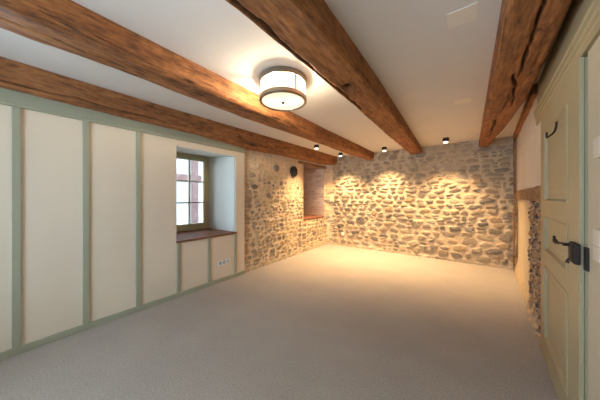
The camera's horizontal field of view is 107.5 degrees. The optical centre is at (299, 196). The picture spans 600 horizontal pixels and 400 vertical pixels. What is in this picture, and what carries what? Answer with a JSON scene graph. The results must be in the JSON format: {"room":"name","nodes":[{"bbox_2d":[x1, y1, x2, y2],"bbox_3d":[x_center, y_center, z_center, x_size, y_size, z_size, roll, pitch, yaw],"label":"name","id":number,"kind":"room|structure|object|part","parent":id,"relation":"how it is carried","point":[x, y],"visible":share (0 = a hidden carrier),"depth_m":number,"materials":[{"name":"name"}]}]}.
{"room":"traditional dwelling","nodes":[
{"label":"traditional dwelling","id":0,"kind":"room"},
{"bbox_2d":[0,104,244,351],"bbox_3d":[-2.622,0.100,2.086,1.005,2.300,4.470,0,0,36],"label":"wall","id":1,"kind":"structure","parent":0,"point":[88,210],"depth_m":2.12,"materials":[{"name":"beige paint"}]},
{"bbox_2d":[0,270,244,360],"bbox_3d":[-2.219,1.222,1.792,0.022,0.055,4.470,0,0,36],"label":"baseboard","id":2,"kind":"structure","parent":1,"relation":"attached to","point":[29,346],"depth_m":2.15,"materials":[{"name":"green paint"}]},
{"bbox_2d":[0,87,245,152],"bbox_3d":[-2.218,-0.792,1.790,0.026,0.155,4.470,0,0,36],"label":"trim","id":3,"kind":"structure","parent":1,"relation":"attached to","point":[8,97],"depth_m":2.11,"materials":[{"name":"green paint"}]},
{"bbox_2d":[176,152,236,242],"bbox_3d":[-1.589,-0.072,3.332,0.840,1.295,0.900,0,0,36],"label":"window","id":4,"kind":"structure","parent":1,"relation":"in","point":[188,232],"depth_m":3.61,"materials":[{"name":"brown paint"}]},
{"bbox_3d":[-1.561,0.561,3.311,0.770,0.027,0.900,0,0,36],"label":"sill","id":5,"kind":"part","parent":4,"relation":"part of","materials":[{"name":"brown wood"}]},
{"bbox_2d":[218,258,229,265],"bbox_3d":[-1.135,0.969,3.280,0.013,0.073,0.188,0,0,36],"label":"power socket","id":6,"kind":"object","parent":1,"relation":"attached to","point":[225,261],"visible":1,"depth_m":3.27,"materials":[{"name":"white plastic"}]},
{"bbox_2d":[0,244,557,399],"bbox_3d":[-0.155,1.310,2.158,5.000,0.120,7.900,0,0,36],"label":"floor","id":7,"kind":"structure","parent":0,"point":[328,321],"depth_m":1.92,"materials":[{"name":"beige carpet"}]},
{"bbox_2d":[0,0,571,156],"bbox_3d":[-0.155,-1.125,2.158,5.000,0.150,7.900,0,0,36],"label":"ceiling","id":8,"kind":"structure","parent":0,"point":[424,66],"depth_m":1.66,"materials":[{"name":"paint"}]},
{"bbox_2d":[0,56,336,164],"bbox_3d":[-1.309,-0.917,2.890,0.356,0.266,7.319,0,0,36],"label":"ceiling beam","id":9,"kind":"structure","parent":8,"relation":"attached to","point":[14,75],"depth_m":2.31,"materials":[{"name":"brown wood"}]},
{"bbox_2d":[0,0,373,159],"bbox_3d":[-0.544,-0.956,2.330,0.335,0.189,7.319,0,0,36],"label":"ceiling beam","id":10,"kind":"structure","parent":8,"relation":"attached to","point":[66,25],"depth_m":1.46,"materials":[{"name":"brown wood"}]},
{"bbox_2d":[259,66,306,110],"bbox_3d":[-0.151,-0.941,1.969,0.422,0.218,0.422,0,0,36],"label":"ceiling lamp","id":11,"kind":"object","parent":8,"relation":"attached to","point":[282,88],"visible":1,"depth_m":1.82,"materials":[{"name":"silver metal"}]},
{"bbox_3d":[-0.151,-0.944,1.969,0.398,0.124,0.398,0,0,36],"label":"lamp shade","id":12,"kind":"part","parent":11,"relation":"part of","materials":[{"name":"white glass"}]},
{"bbox_2d":[262,92,303,109],"bbox_3d":[-0.151,-0.851,1.969,0.378,0.007,0.378,0,0,36],"label":"diffuser","id":13,"kind":"object","parent":11,"relation":"attached to","point":[270,100],"depth_m":1.94,"materials":[{"name":"white glass"}]},
{"bbox_2d":[225,0,421,153],"bbox_3d":[0.328,-0.962,1.692,0.316,0.177,7.318,0,0,36],"label":"ceiling beam","id":14,"kind":"structure","parent":8,"relation":"attached to","point":[309,30],"depth_m":1.38,"materials":[{"name":"brown wood"}]},
{"bbox_2d":[442,137,448,142],"bbox_3d":[2.598,-1.006,3.923,0.100,0.089,0.100,0,0,36],"label":"ceiling spotlight","id":15,"kind":"object","parent":8,"relation":"attached to","point":[444,140],"visible":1,"depth_m":3.89,"materials":[{"name":"black"}]},
{"bbox_2d":[447,2,477,29],"bbox_3d":[0.943,-1.048,1.280,0.141,0.003,0.140,0,0,36],"label":"ceiling plate","id":16,"kind":"object","parent":8,"relation":"attached to","point":[467,14],"visible":1,"depth_m":1.28,"materials":[{"name":"beige paint"}]},
{"bbox_2d":[455,97,470,104],"bbox_3d":[1.782,-1.048,2.407,0.143,0.003,0.150,0,0,36],"label":"ceiling plate","id":17,"kind":"object","parent":8,"relation":"attached to","point":[464,100],"visible":1,"depth_m":2.41,"materials":[{"name":"beige paint"}]},
{"bbox_2d":[479,0,571,147],"bbox_3d":[1.178,-0.966,1.067,0.297,0.168,7.322,0,0,38],"label":"ceiling beam","id":18,"kind":"structure","parent":8,"relation":"attached to","point":[527,30],"depth_m":1.39,"materials":[{"name":"brown wood"}]},
{"bbox_2d":[245,149,334,272],"bbox_3d":[-0.378,0.100,5.011,1.171,2.300,2.900,0,0,36],"label":"stone wall","id":19,"kind":"structure","parent":0,"point":[276,202],"depth_m":4.40,"materials":[{"name":"stone"},{"name":"mortar plaster"}]},
{"bbox_2d":[290,166,297,176],"bbox_3d":[-0.133,-0.540,4.670,0.054,0.224,0.213,0,0,36],"label":"air vent","id":20,"kind":"object","parent":19,"relation":"in","point":[293,170],"visible":1,"depth_m":4.64,"materials":[{"name":"black metal"}]},
{"bbox_2d":[298,161,325,169],"bbox_3d":[0.123,-0.767,5.474,0.540,0.064,1.226,0,0,36],"label":"lintel","id":21,"kind":"object","parent":19,"relation":"attached to","point":[307,166],"visible":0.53,"depth_m":5.41,"materials":[{"name":"brown wood"}]},
{"bbox_2d":[303,215,324,219],"bbox_3d":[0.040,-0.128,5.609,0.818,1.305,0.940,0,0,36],"label":"window sill","id":22,"kind":"structure","parent":19,"relation":"in","point":[305,217],"depth_m":5.58,"materials":[{"name":"brown wood"}]},
{"bbox_2d":[332,136,517,269],"bbox_3d":[2.059,0.100,5.142,4.950,2.300,0.370,0,0,36],"label":"wall","id":23,"kind":"structure","parent":0,"point":[454,202],"depth_m":4.47,"materials":[{"name":"stone"}]},
{"bbox_2d":[514,35,599,399],"bbox_3d":[1.360,0.100,0.909,0.294,2.300,7.700,0,0,41],"label":"wall","id":24,"kind":"structure","parent":0,"point":[527,271],"depth_m":1.90,"materials":[{"name":"paint"}]},
{"bbox_2d":[513,134,515,270],"bbox_3d":[3.580,0.103,3.675,0.039,2.302,0.106,0,0,41],"label":"trim","id":25,"kind":"structure","parent":24,"relation":"attached to","point":[514,154],"depth_m":3.64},
{"bbox_2d":[514,83,537,139],"bbox_3d":[2.894,-0.998,2.849,0.075,0.108,2.162,0,0,41],"label":"beam","id":26,"kind":"structure","parent":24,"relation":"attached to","point":[532,95],"depth_m":2.42,"materials":[{"name":"brown wood"}]},
{"bbox_2d":[515,186,540,200],"bbox_3d":[2.812,-0.030,2.731,0.067,0.140,2.484,0,0,41],"label":"lintel","id":27,"kind":"object","parent":24,"relation":"attached to","point":[525,194],"depth_m":2.33,"materials":[{"name":"brown wood"}]},
{"bbox_2d":[541,57,587,399],"bbox_3d":[1.623,0.294,1.412,0.074,1.888,1.045,0,0,41],"label":"door","id":28,"kind":"structure","parent":24,"relation":"in","point":[564,123],"depth_m":1.19,"materials":[{"name":"green paint"}]},
{"bbox_3d":[1.646,-0.230,1.412,0.028,0.530,0.635,0,0,41],"label":"panel","id":29,"kind":"part","parent":28,"relation":"part of","materials":[{"name":"green paint"}]},
{"bbox_3d":[1.646,0.275,1.412,0.028,0.260,0.635,0,0,41],"label":"panel","id":30,"kind":"part","parent":28,"relation":"part of","materials":[{"name":"green paint"}]},
{"bbox_3d":[1.646,0.790,1.412,0.028,0.550,0.635,0,0,41],"label":"panel","id":31,"kind":"part","parent":28,"relation":"part of","materials":[{"name":"green paint"}]},
{"bbox_3d":[1.403,0.243,1.190,0.034,0.036,0.272,0,0,39],"label":"handle","id":32,"kind":"part","parent":28,"relation":"part of","materials":[{"name":"black metal"}]},
{"bbox_2d":[533,0,599,125],"bbox_3d":[0.575,-0.847,0.153,0.057,0.377,4.930,0,0,41],"label":"trim","id":33,"kind":"structure","parent":24,"relation":"attached to","point":[580,28],"depth_m":1.19,"materials":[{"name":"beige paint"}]},
{"bbox_2d":[593,228,599,263],"bbox_3d":[1.204,0.198,0.888,0.012,0.135,0.085,0,0,41],"label":"light switch","id":34,"kind":"object","parent":24,"relation":"attached to","point":[596,232],"visible":1,"depth_m":0.89,"materials":[{"name":"beige plastic"}]},
{"bbox_2d":[593,135,599,158],"bbox_3d":[1.203,-0.203,0.886,0.012,0.085,0.090,0,0,41],"label":"light switch","id":35,"kind":"object","parent":24,"relation":"attached to","point":[596,143],"visible":1,"depth_m":0.89,"materials":[{"name":"beige plastic"}]},
{"label":"outside","id":36,"kind":"structure","parent":0,"visible":0},
{"bbox_3d":[-5.060,1.550,9.900,12.140,0.100,22.000,0,0,36],"label":"ground","id":37,"kind":"structure","parent":36,"visible":0},
{"bbox_2d":[177,159,201,224],"bbox_3d":[-3.221,-1.125,9.793,0.435,5.250,12.000,0,0,36],"label":"house","id":38,"kind":"structure","parent":37,"relation":"on","point":[182,165],"depth_m":8.27,"materials":[{"name":"white"}]},
{"bbox_3d":[-3.059,-0.700,9.674,0.035,0.260,12.000,0,0,36],"label":"timber rail","id":39,"kind":"part","parent":38,"relation":"part of","materials":[{"name":"wood"}]},
{"bbox_3d":[-4.006,-1.125,8.385,0.030,5.250,0.260,0,0,36],"label":"timber post","id":40,"kind":"part","parent":38,"relation":"part of","materials":[{"name":"wood"}]}
]}

